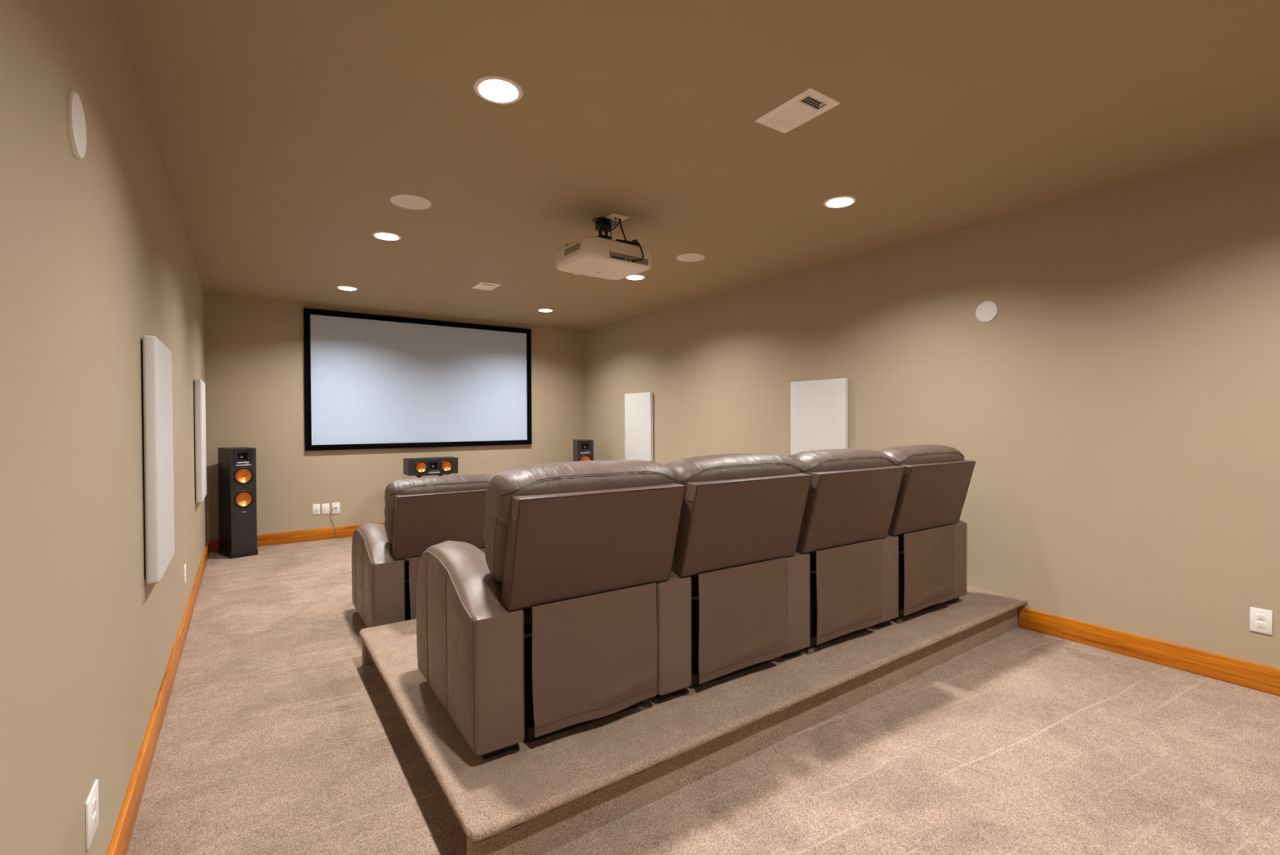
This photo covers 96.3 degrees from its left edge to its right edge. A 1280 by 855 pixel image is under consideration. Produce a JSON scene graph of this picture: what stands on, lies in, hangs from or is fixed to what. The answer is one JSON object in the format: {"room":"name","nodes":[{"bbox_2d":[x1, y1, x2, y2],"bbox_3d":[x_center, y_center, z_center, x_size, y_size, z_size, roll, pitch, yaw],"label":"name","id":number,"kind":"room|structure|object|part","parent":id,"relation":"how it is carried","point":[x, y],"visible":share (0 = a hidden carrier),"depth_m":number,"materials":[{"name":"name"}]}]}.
{"room":"home theater","nodes":[
{"label":"home theater","id":0,"kind":"room"},
{"bbox_2d":[0,0,207,854],"bbox_3d":[-2.280,-0.010,2.574,0.150,2.740,8.726,-1,1,-35],"label":"wall","id":1,"kind":"structure","parent":0,"point":[96,259],"depth_m":1.43,"materials":[{"name":"beige paint"}]},
{"bbox_2d":[66,89,86,159],"bbox_3d":[-1.406,-0.755,1.435,0.015,0.156,0.156,-1,1,-35],"label":"wall speaker","id":2,"kind":"object","parent":1,"relation":"attached to","point":[75,117],"visible":1,"depth_m":1.40,"materials":[{"name":"white plastic"}]},
{"bbox_2d":[84,778,98,849],"bbox_3d":[-1.436,1.012,1.505,0.009,0.121,0.120,-1,1,-35],"label":"wall outlet","id":3,"kind":"object","parent":1,"relation":"attached to","point":[91,805],"visible":1,"depth_m":1.49,"materials":[{"name":"white plastic"}]},
{"bbox_2d":[92,796,96,813],"bbox_3d":[-1.434,0.993,1.506,0.004,0.029,0.033,-1,1,-35],"label":"receptacle","id":4,"kind":"object","parent":3,"relation":"attached to","point":[94,798],"depth_m":1.50,"materials":[{"name":"white plastic"}]},
{"bbox_2d":[92,811,96,828],"bbox_3d":[-1.434,1.032,1.506,0.004,0.029,0.033,-1,1,-35],"label":"receptacle","id":5,"kind":"object","parent":3,"relation":"attached to","point":[94,814],"depth_m":1.50,"materials":[{"name":"white plastic"}]},
{"bbox_2d":[141,335,174,583],"bbox_3d":[-2.155,0.129,2.570,0.050,1.010,0.605,-1,1,-35],"label":"acoustic panel","id":6,"kind":"object","parent":1,"relation":"attached to","point":[156,357],"visible":1,"depth_m":2.34,"materials":[{"name":"fabric"}]},
{"bbox_3d":[-2.173,0.130,2.558,0.006,0.970,0.565,-1,1,-35],"label":"mounting rail","id":7,"kind":"part","parent":6,"relation":"part of","materials":[{"name":"black plastic"}]},
{"bbox_2d":[106,538,209,854],"bbox_3d":[-2.207,1.293,2.638,0.018,0.132,8.426,-1,1,-35],"label":"baseboard","id":8,"kind":"structure","parent":1,"relation":"attached to","point":[122,836],"depth_m":2.32,"materials":[{"name":"brown wood"}]},
{"bbox_2d":[183,563,186,585],"bbox_3d":[-3.020,0.975,3.807,0.009,0.118,0.115,-1,1,-35],"label":"wall outlet","id":9,"kind":"object","parent":1,"relation":"attached to","point":[184,566],"visible":1,"depth_m":3.77,"materials":[{"name":"white plastic"}]},
{"bbox_2d":[193,377,206,502],"bbox_3d":[-3.754,0.105,4.896,0.050,1.010,0.600,-1,1,-35],"label":"acoustic panel","id":10,"kind":"object","parent":1,"relation":"attached to","point":[199,397],"visible":1,"depth_m":4.66,"materials":[{"name":"fabric"}]},
{"bbox_3d":[-3.772,0.105,4.883,0.006,0.970,0.560,-1,1,-35],"label":"mounting rail","id":11,"kind":"part","parent":10,"relation":"part of","materials":[{"name":"black plastic"}]},
{"bbox_2d":[204,293,585,539],"bbox_3d":[-2.761,-0.071,7.448,4.583,2.740,0.150,-1,1,-35],"label":"wall","id":12,"kind":"structure","parent":0,"point":[254,348],"depth_m":6.56,"materials":[{"name":"beige paint"}]},
{"bbox_2d":[209,522,384,551],"bbox_3d":[-2.709,1.234,7.395,4.547,0.132,0.018,-1,1,-35],"label":"baseboard","id":13,"kind":"structure","parent":12,"relation":"attached to","point":[278,538],"depth_m":6.57,"materials":[{"name":"brown wood"}]},
{"bbox_2d":[312,503,319,514],"bbox_3d":[-3.764,0.952,6.668,0.076,0.119,0.016,-1,1,-35],"label":"wall outlet","id":14,"kind":"object","parent":12,"relation":"attached to","point":[316,508],"visible":1,"depth_m":6.67,"materials":[{"name":"white plastic"}]},
{"bbox_2d":[321,503,329,514],"bbox_3d":[-3.687,0.954,6.725,0.077,0.121,0.008,-1,1,-35],"label":"wall outlet","id":15,"kind":"object","parent":12,"relation":"attached to","point":[325,507],"visible":1,"depth_m":6.72,"materials":[{"name":"white plastic"}]},
{"bbox_2d":[329,502,340,533],"bbox_3d":[-3.596,1.099,6.768,0.105,0.421,0.043,-1,1,-35],"label":"wall outlet","id":16,"kind":"object","parent":12,"relation":"attached to","point":[335,506],"visible":1,"depth_m":6.78,"materials":[{"name":"white plastic"}]},
{"bbox_3d":[-3.598,0.954,6.787,0.084,0.130,0.006,-1,1,-35],"label":"plate","id":17,"kind":"part","parent":16,"relation":"part of","materials":[{"name":"white plastic"}]},
{"bbox_2d":[303,307,532,450],"bbox_3d":[-2.700,-0.563,7.368,2.790,1.634,0.038,-1,1,-35],"label":"projection screen","id":18,"kind":"object","parent":12,"relation":"attached to","point":[372,381],"visible":1,"depth_m":7.24,"materials":[{"name":"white fabric"}]},
{"bbox_2d":[110,0,1279,330],"bbox_3d":[-0.336,-1.404,3.897,4.883,0.001,8.726,-1,1,-35],"label":"ceiling","id":19,"kind":"structure","parent":0,"point":[285,132],"depth_m":2.65,"materials":[{"name":"beige paint"}]},
{"bbox_2d":[336,285,357,290],"bbox_3d":[-2.981,-1.467,5.840,0.197,0.106,0.197,-1,1,-35],"label":"recessed light","id":20,"kind":"object","parent":19,"relation":"in","point":[342,287],"visible":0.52,"depth_m":5.89,"materials":[{"name":"white paint"}]},
{"bbox_2d":[372,231,401,240],"bbox_3d":[-1.857,-1.450,4.205,0.197,0.106,0.197,-1,1,-35],"label":"recessed light","id":21,"kind":"object","parent":19,"relation":"in","point":[387,236],"visible":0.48,"depth_m":4.25,"materials":[{"name":"white paint"}]},
{"bbox_2d":[390,194,431,209],"bbox_3d":[-1.417,-1.393,3.548,0.238,0.006,0.238,-1,1,-35],"label":"ceiling speaker","id":22,"kind":"object","parent":19,"relation":"attached to","point":[406,201],"visible":1,"depth_m":3.54,"materials":[{"name":"white paint"}]},
{"bbox_2d":[471,281,501,290],"bbox_3d":[-1.548,-1.419,5.771,0.199,0.013,0.305,-1,1,-35],"label":"ceiling vent","id":23,"kind":"object","parent":19,"relation":"in","point":[482,285],"visible":1,"depth_m":5.76,"materials":[{"name":"white metal"}]},
{"bbox_2d":[473,75,523,104],"bbox_3d":[-0.581,-1.431,2.354,0.197,0.106,0.197,-1,1,-35],"label":"recessed light","id":24,"kind":"object","parent":19,"relation":"in","point":[494,89],"visible":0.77,"depth_m":2.40,"materials":[{"name":"white paint"}]},
{"bbox_3d":[-0.581,-1.430,2.354,0.120,0.028,0.120,-1,1,-35],"label":"bulb","id":25,"kind":"part","parent":24,"relation":"part of","materials":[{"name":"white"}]},
{"bbox_2d":[537,308,553,311],"bbox_3d":[-1.161,-1.489,7.053,0.197,0.106,0.197,-1,1,-35],"label":"recessed light","id":26,"kind":"object","parent":19,"relation":"in","point":[540,309],"visible":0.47,"depth_m":7.11,"materials":[{"name":"white paint"}]},
{"bbox_2d":[591,216,614,239],"bbox_3d":[-0.233,-1.301,3.900,0.316,0.207,0.174,-1,1,-35],"label":"mount","id":27,"kind":"object","parent":19,"relation":"attached to","point":[602,224],"visible":0.52,"depth_m":3.87,"materials":[{"name":"black metal"}]},
{"bbox_3d":[-0.250,-1.398,3.898,0.156,0.014,0.156,-1,1,-35],"label":"ceiling plate","id":28,"kind":"part","parent":27,"relation":"part of","materials":[{"name":"black metal"}]},
{"bbox_2d":[555,235,651,279],"bbox_3d":[-0.248,-1.132,3.849,0.534,0.159,0.459,-1,1,-38],"label":"projector","id":29,"kind":"object","parent":27,"relation":"hanging from","point":[596,256],"visible":1,"depth_m":3.71,"materials":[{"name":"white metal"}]},
{"bbox_2d":[564,242,580,256],"bbox_3d":[-0.433,-1.136,3.659,0.004,0.042,0.190,-1,1,-38],"label":"vent","id":30,"kind":"object","parent":29,"relation":"attached to","point":[574,248],"depth_m":3.66,"materials":[{"name":"grey plastic"}]},
{"bbox_2d":[614,239,639,245],"bbox_3d":[-0.087,-1.213,3.793,0.170,0.036,0.052,-1,1,-26],"label":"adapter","id":31,"kind":"object","parent":29,"relation":"on","point":[618,240],"visible":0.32,"depth_m":3.77,"materials":[{"name":"black plastic"}]},
{"bbox_3d":[-0.070,-1.091,3.703,0.310,0.040,0.006,-1,1,-38],"label":"port panel","id":32,"kind":"part","parent":29,"relation":"part of","materials":[{"name":"grey plastic"}]},
{"bbox_2d":[605,213,628,221],"bbox_3d":[-0.156,-1.399,3.831,0.124,0.010,0.110,-1,1,-35],"label":"ceiling plate","id":33,"kind":"object","parent":19,"relation":"attached to","point":[613,215],"visible":0.93,"depth_m":3.81,"materials":[{"name":"white paint"}]},
{"bbox_2d":[609,217,616,239],"bbox_3d":[-0.173,-1.299,3.795,0.019,0.192,0.061,0,1,37],"label":"cable","id":34,"kind":"object","parent":33,"relation":"hanging from","point":[615,218],"visible":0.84,"depth_m":3.78,"materials":[{"name":"black rubber"}]},
{"bbox_2d":[606,219,619,231],"bbox_3d":[-0.184,-1.355,3.854,0.094,0.080,0.025,0,1,17],"label":"cable","id":35,"kind":"object","parent":33,"relation":"hanging from","point":[616,225],"visible":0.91,"depth_m":3.84,"materials":[{"name":"black rubber"}]},
{"bbox_2d":[619,218,644,261],"bbox_3d":[-0.056,-1.236,3.792,0.075,0.317,0.184,-1,1,-35],"label":"cable","id":36,"kind":"object","parent":33,"relation":"hanging from","point":[621,228],"visible":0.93,"depth_m":3.74,"materials":[{"name":"black rubber"}]},
{"bbox_2d":[625,274,645,279],"bbox_3d":[-0.046,-1.472,5.436,0.197,0.106,0.197,-1,1,-35],"label":"recessed light","id":37,"kind":"object","parent":19,"relation":"in","point":[635,277],"visible":0.34,"depth_m":5.50,"materials":[{"name":"white paint"}]},
{"bbox_2d":[675,253,705,262],"bbox_3d":[0.422,-1.415,4.784,0.238,0.006,0.238,-1,1,-35],"label":"ceiling speaker","id":38,"kind":"object","parent":19,"relation":"attached to","point":[688,257],"visible":1,"depth_m":4.77,"materials":[{"name":"white paint"}]},
{"bbox_2d":[677,254,703,261],"bbox_3d":[0.422,-1.416,4.784,0.214,0.005,0.214,-1,1,-35],"label":"grille","id":39,"kind":"object","parent":38,"relation":"attached to","point":[681,257],"depth_m":4.78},
{"bbox_2d":[754,87,840,133],"bbox_3d":[0.688,-1.385,2.522,0.201,0.013,0.311,-1,1,-35],"label":"ceiling vent","id":40,"kind":"object","parent":19,"relation":"in","point":[794,112],"visible":1,"depth_m":2.51,"materials":[{"name":"white metal"}]},
{"bbox_2d":[822,195,856,208],"bbox_3d":[1.245,-1.453,3.575,0.197,0.106,0.197,-1,1,-35],"label":"recessed light","id":41,"kind":"object","parent":19,"relation":"in","point":[839,202],"visible":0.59,"depth_m":3.63,"materials":[{"name":"white paint"}]},
{"bbox_2d":[126,536,1279,854],"bbox_3d":[-0.326,1.395,3.933,4.883,0.120,8.726,-1,1,-35],"label":"floor","id":42,"kind":"structure","parent":0,"point":[276,737],"depth_m":2.30,"materials":[{"name":"beige carpet"}]},
{"bbox_2d":[217,446,257,558],"bbox_3d":[-4.212,0.768,6.001,0.418,1.110,0.237,0,1,39],"label":"tower speaker","id":43,"kind":"object","parent":42,"relation":"on","point":[237,466],"visible":1,"depth_m":5.89},
{"bbox_2d":[351,473,494,627],"bbox_3d":[-1.449,0.827,4.068,0.967,1.022,0.986,-1,1,-35],"label":"recliner","id":44,"kind":"object","parent":42,"relation":"on","point":[420,513],"visible":0.55,"depth_m":3.62,"materials":[{"name":"brown leather"}]},
{"bbox_3d":[-1.790,0.982,3.895,0.205,0.623,0.870,-1,1,-35],"label":"armrest","id":45,"kind":"part","parent":44,"relation":"part of","materials":[{"name":"brown leather"}]},
{"bbox_3d":[-1.293,0.586,3.837,0.752,0.452,0.270,-1,1,-35],"label":"backrest","id":46,"kind":"part","parent":44,"relation":"part of","materials":[{"name":"brown leather"}]},
{"bbox_3d":[-1.512,0.903,4.161,0.568,0.162,0.755,-1,1,-35],"label":"seat","id":47,"kind":"part","parent":44,"relation":"part of","materials":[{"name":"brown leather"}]},
{"bbox_3d":[-1.485,1.109,4.125,0.536,0.345,0.680,-1,1,-35],"label":"frame","id":48,"kind":"part","parent":44,"relation":"part of","materials":[{"name":"black metal"}]},
{"bbox_3d":[-1.225,0.614,3.739,0.704,0.409,0.187,-1,1,-35],"label":"panel","id":49,"kind":"part","parent":44,"relation":"part of","materials":[{"name":"brown leather"}]},
{"bbox_2d":[414,473,449,477],"bbox_3d":[-2.576,0.936,7.068,0.480,0.734,0.310,-1,1,-35],"label":"speaker stand","id":50,"kind":"object","parent":42,"relation":"on","point":[418,476],"visible":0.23,"depth_m":6.96,"materials":[{"name":"black metal"}]},
{"bbox_2d":[403,456,457,475],"bbox_3d":[-2.571,0.472,7.053,0.578,0.192,0.303,-1,1,-35],"label":"speaker","id":51,"kind":"object","parent":50,"relation":"on","point":[445,464],"visible":1,"depth_m":6.95},
{"bbox_3d":[-2.577,0.575,7.064,0.400,0.012,0.250,-1,1,-35],"label":"plate","id":52,"kind":"part","parent":50,"relation":"part of","materials":[{"name":"black metal"}]},
{"bbox_2d":[573,439,593,461],"bbox_3d":[-0.791,0.730,8.007,0.237,1.110,0.418,0,1,-14],"label":"tower speaker","id":53,"kind":"object","parent":42,"relation":"on","point":[583,449],"visible":0.2,"depth_m":7.82},
{"bbox_2d":[359,585,1027,854],"bbox_3d":[0.480,1.240,3.522,3.719,0.196,1.995,-1,1,-35],"label":"platform","id":54,"kind":"object","parent":42,"relation":"on","point":[538,797],"visible":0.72,"depth_m":2.27,"materials":[{"name":"beige carpet"}]},
{"bbox_2d":[416,459,685,759],"bbox_3d":[-0.423,0.643,2.488,0.863,1.031,0.986,-1,1,-34],"label":"recliner","id":55,"kind":"object","parent":54,"relation":"on","point":[541,633],"visible":1,"depth_m":2.12,"materials":[{"name":"brown leather"}]},
{"bbox_3d":[-0.723,0.802,2.349,0.205,0.623,0.870,-1,1,-34],"label":"armrest","id":56,"kind":"part","parent":55,"relation":"part of","materials":[{"name":"brown leather"}]},
{"bbox_3d":[-0.227,0.407,2.283,0.752,0.452,0.270,-1,1,-34],"label":"backrest","id":57,"kind":"part","parent":55,"relation":"part of","materials":[{"name":"brown leather"}]},
{"bbox_3d":[-0.414,0.930,2.574,0.536,0.345,0.680,-1,1,-34],"label":"frame","id":58,"kind":"part","parent":55,"relation":"part of","materials":[{"name":"black fabric"}]},
{"bbox_3d":[-0.441,0.723,2.611,0.568,0.162,0.755,-1,1,-34],"label":"seat","id":59,"kind":"part","parent":55,"relation":"part of","materials":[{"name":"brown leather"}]},
{"bbox_3d":[-0.161,0.434,2.184,0.704,0.409,0.187,-1,1,-34],"label":"panel","id":60,"kind":"part","parent":55,"relation":"part of","materials":[{"name":"brown leather"}]},
{"bbox_2d":[629,453,812,699],"bbox_3d":[0.212,0.635,2.910,0.863,1.032,0.986,-1,1,-34],"label":"recliner","id":61,"kind":"object","parent":54,"relation":"on","point":[722,613],"visible":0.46,"depth_m":2.54,"materials":[{"name":"brown leather"}]},
{"bbox_3d":[-0.089,0.794,2.771,0.205,0.623,0.870,-1,1,-34],"label":"armrest","id":62,"kind":"part","parent":61,"relation":"part of","materials":[{"name":"brown leather"}]},
{"bbox_3d":[0.221,0.922,2.995,0.536,0.345,0.680,-1,1,-34],"label":"frame","id":63,"kind":"part","parent":61,"relation":"part of","materials":[{"name":"black metal"}]},
{"bbox_3d":[0.194,0.715,3.032,0.568,0.162,0.755,-1,1,-34],"label":"seat","id":64,"kind":"part","parent":61,"relation":"part of","materials":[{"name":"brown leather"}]},
{"bbox_3d":[0.474,0.427,2.606,0.704,0.409,0.187,-1,1,-34],"label":"panel","id":65,"kind":"part","parent":61,"relation":"part of","materials":[{"name":"brown leather"}]},
{"bbox_2d":[755,448,905,657],"bbox_3d":[0.847,0.628,3.332,0.863,1.029,0.986,-1,1,-34],"label":"recliner","id":66,"kind":"object","parent":54,"relation":"on","point":[833,584],"visible":0.44,"depth_m":2.96,"materials":[{"name":"brown leather"}]},
{"bbox_3d":[0.546,0.786,3.192,0.205,0.623,0.870,-1,1,-34],"label":"armrest","id":67,"kind":"part","parent":66,"relation":"part of","materials":[{"name":"brown leather"}]},
{"bbox_3d":[0.855,0.914,3.417,0.536,0.345,0.680,-1,1,-34],"label":"frame","id":68,"kind":"part","parent":66,"relation":"part of","materials":[{"name":"black metal"}]},
{"bbox_3d":[0.828,0.708,3.454,0.568,0.162,0.755,-1,1,-34],"label":"seat","id":69,"kind":"part","parent":66,"relation":"part of","materials":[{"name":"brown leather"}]},
{"bbox_3d":[1.109,0.419,3.027,0.704,0.409,0.187,-1,1,-34],"label":"panel","id":70,"kind":"part","parent":66,"relation":"part of","materials":[{"name":"brown leather"}]},
{"bbox_2d":[850,444,976,626],"bbox_3d":[1.524,0.620,3.782,0.967,1.030,0.986,-1,1,-34],"label":"recliner","id":71,"kind":"object","parent":54,"relation":"on","point":[924,550],"visible":0.47,"depth_m":3.40,"materials":[{"name":"brown leather"}]},
{"bbox_3d":[1.180,0.779,3.614,0.205,0.623,0.870,-1,1,-34],"label":"armrest","id":72,"kind":"part","parent":71,"relation":"part of","materials":[{"name":"brown leather"}]},
{"bbox_3d":[1.490,0.907,3.839,0.536,0.345,0.680,-1,1,-34],"label":"frame","id":73,"kind":"part","parent":71,"relation":"part of","materials":[{"name":"black metal"}]},
{"bbox_3d":[1.463,0.700,3.876,0.568,0.162,0.755,-1,1,-34],"label":"seat","id":74,"kind":"part","parent":71,"relation":"part of","materials":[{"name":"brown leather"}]},
{"bbox_3d":[1.743,0.411,3.449,0.704,0.409,0.187,-1,1,-34],"label":"panel","id":75,"kind":"part","parent":71,"relation":"part of","materials":[{"name":"brown leather"}]},
{"bbox_3d":[1.815,0.771,4.036,0.205,0.623,0.870,-1,1,-34],"label":"armrest","id":76,"kind":"part","parent":71,"relation":"part of","materials":[{"name":"brown leather"}]},
{"bbox_2d":[584,144,1279,669],"bbox_3d":[1.619,-0.059,5.256,0.150,2.740,8.726,-1,1,-35],"label":"wall","id":77,"kind":"structure","parent":0,"point":[1117,412],"depth_m":3.58,"materials":[{"name":"beige paint"}]},
{"bbox_2d":[624,391,653,461],"bbox_3d":[-0.017,0.059,7.460,0.050,1.010,0.600,-1,1,-35],"label":"acoustic panel","id":78,"kind":"object","parent":77,"relation":"attached to","point":[638,406],"visible":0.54,"depth_m":7.41,"materials":[{"name":"fabric"}]},
{"bbox_2d":[790,377,848,454],"bbox_3d":[1.592,0.083,5.121,0.050,1.010,0.602,-1,1,-35],"label":"acoustic panel","id":79,"kind":"object","parent":77,"relation":"attached to","point":[819,408],"visible":0.56,"depth_m":5.08,"materials":[{"name":"fabric"}]},
{"bbox_2d":[975,300,998,322],"bbox_3d":[2.397,-0.802,3.966,0.015,0.146,0.146,-1,1,-35],"label":"wall speaker","id":80,"kind":"object","parent":77,"relation":"attached to","point":[986,311],"visible":1,"depth_m":3.96,"materials":[{"name":"white plastic"}]},
{"bbox_2d":[1019,607,1279,696],"bbox_3d":[1.554,1.246,5.225,0.018,0.132,8.426,-1,1,-35],"label":"baseboard","id":81,"kind":"structure","parent":77,"relation":"attached to","point":[1261,677],"depth_m":3.23,"materials":[{"name":"brown wood"}]},
{"bbox_2d":[1249,606,1272,635],"bbox_3d":[3.150,0.981,2.909,0.009,0.121,0.078,-1,1,-35],"label":"wall outlet","id":82,"kind":"object","parent":77,"relation":"attached to","point":[1260,620],"visible":1,"depth_m":2.91,"materials":[{"name":"white plastic"}]},
{"bbox_2d":[1256,613,1265,620],"bbox_3d":[3.148,0.961,2.907,0.004,0.029,0.033,-1,1,-35],"label":"receptacle","id":83,"kind":"object","parent":82,"relation":"attached to","point":[1260,616],"depth_m":2.91,"materials":[{"name":"white plastic"}]},
{"bbox_2d":[1256,621,1265,628],"bbox_3d":[3.148,1.000,2.908,0.004,0.029,0.033,-1,1,-35],"label":"receptacle","id":84,"kind":"object","parent":82,"relation":"attached to","point":[1260,624],"depth_m":2.91,"materials":[{"name":"white plastic"}]}
]}

